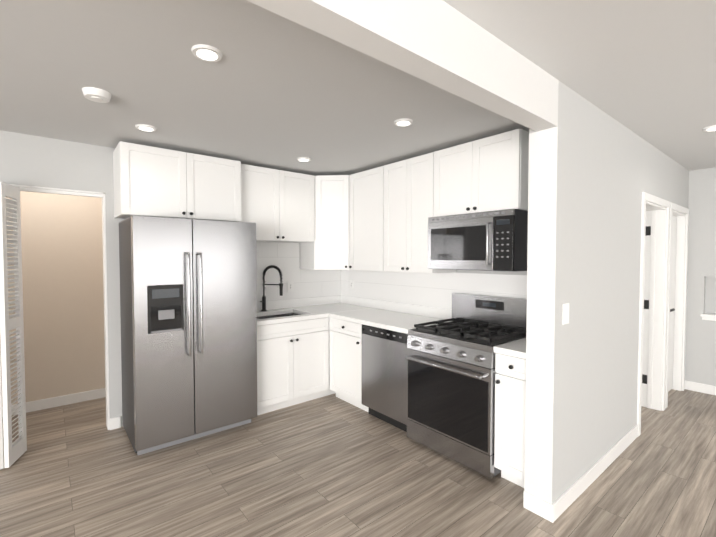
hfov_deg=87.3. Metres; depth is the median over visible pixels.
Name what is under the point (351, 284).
outlet
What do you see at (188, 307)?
refrigerator
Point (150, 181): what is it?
upper cabinet
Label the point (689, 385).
baseboard
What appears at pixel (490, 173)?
upper cabinet
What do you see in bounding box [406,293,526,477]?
range
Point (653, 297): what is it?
door frame
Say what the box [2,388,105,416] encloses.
baseboard
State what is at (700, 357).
wall
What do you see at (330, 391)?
base cabinet
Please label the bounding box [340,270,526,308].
tile
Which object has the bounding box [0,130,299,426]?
wall
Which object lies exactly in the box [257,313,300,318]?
sink
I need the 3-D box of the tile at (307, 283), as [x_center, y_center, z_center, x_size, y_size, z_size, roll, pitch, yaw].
[-0.800,0.029,4.328,1.440,0.653,0.006,-1,2,-39]
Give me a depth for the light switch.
2.17 m
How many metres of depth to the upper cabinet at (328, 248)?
4.13 m
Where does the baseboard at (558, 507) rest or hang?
attached to the wall at (594, 172)
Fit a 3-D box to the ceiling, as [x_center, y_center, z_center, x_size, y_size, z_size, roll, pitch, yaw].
[0.449,-1.022,0.506,10.000,0.130,9.950,-1,2,-39]
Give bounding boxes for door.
[0,182,26,469]
[668,215,676,391]
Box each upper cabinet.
[113,141,240,221]
[241,164,314,242]
[300,175,349,269]
[349,166,383,270]
[384,152,455,272]
[434,129,528,216]
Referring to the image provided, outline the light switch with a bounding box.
[562,303,568,324]
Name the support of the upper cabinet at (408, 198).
attached to the wall at (496, 272)
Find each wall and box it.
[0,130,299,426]
[0,191,104,406]
[455,270,526,274]
[524,81,688,503]
[685,167,715,385]
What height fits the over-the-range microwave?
0.435 m
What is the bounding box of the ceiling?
[0,0,715,175]
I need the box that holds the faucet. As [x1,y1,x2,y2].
[260,265,282,310]
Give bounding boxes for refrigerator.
[119,216,256,454]
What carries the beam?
attached to the ceiling
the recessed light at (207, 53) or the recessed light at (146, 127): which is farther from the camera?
the recessed light at (146, 127)
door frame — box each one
[637,192,669,436]
[665,202,688,407]
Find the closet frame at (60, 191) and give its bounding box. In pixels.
[10,184,109,429]
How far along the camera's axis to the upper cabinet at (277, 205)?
3.86 m
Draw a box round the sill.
[700,313,715,320]
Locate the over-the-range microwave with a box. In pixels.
[428,209,527,270]
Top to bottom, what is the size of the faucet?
0.500 m
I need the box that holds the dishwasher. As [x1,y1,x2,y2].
[362,324,407,431]
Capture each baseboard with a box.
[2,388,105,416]
[543,425,637,522]
[684,380,715,394]
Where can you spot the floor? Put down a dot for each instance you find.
(332, 465)
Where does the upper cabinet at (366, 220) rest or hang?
attached to the wall at (496, 272)
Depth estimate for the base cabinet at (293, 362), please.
3.68 m
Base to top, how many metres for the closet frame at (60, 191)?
2.050 m
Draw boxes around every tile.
[256,242,339,301]
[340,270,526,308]
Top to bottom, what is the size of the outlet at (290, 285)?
0.115 m
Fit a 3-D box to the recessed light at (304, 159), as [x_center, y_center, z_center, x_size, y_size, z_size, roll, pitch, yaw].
[-0.519,-1.042,3.589,0.134,0.014,0.134,-1,2,-39]
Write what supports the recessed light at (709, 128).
in the ceiling
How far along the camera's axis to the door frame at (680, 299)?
4.19 m
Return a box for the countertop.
[257,295,525,358]
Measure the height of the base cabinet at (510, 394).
0.872 m
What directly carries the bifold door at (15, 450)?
in the wall at (31, 160)
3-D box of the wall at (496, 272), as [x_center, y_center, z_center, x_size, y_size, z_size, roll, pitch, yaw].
[0.712,0.166,3.782,0.120,2.440,2.780,-1,2,-39]
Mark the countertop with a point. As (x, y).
(397, 317)
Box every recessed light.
[135,124,155,131]
[191,44,222,61]
[297,157,310,161]
[394,118,412,126]
[703,125,715,131]
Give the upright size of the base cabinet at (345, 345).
0.872 m
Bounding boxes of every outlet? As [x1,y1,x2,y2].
[287,281,293,291]
[350,280,353,288]
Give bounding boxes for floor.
[0,389,715,536]
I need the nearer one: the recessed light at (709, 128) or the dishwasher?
the recessed light at (709, 128)
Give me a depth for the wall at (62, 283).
3.74 m
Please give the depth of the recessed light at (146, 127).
2.70 m
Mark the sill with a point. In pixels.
(708, 316)
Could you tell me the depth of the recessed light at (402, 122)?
2.58 m
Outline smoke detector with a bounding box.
[82,87,111,102]
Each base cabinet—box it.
[257,314,328,414]
[329,317,335,394]
[329,317,368,411]
[494,353,525,487]
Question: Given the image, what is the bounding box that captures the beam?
[247,0,558,131]
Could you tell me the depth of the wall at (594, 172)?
2.34 m
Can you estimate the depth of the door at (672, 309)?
4.16 m
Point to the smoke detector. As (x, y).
(94, 94)

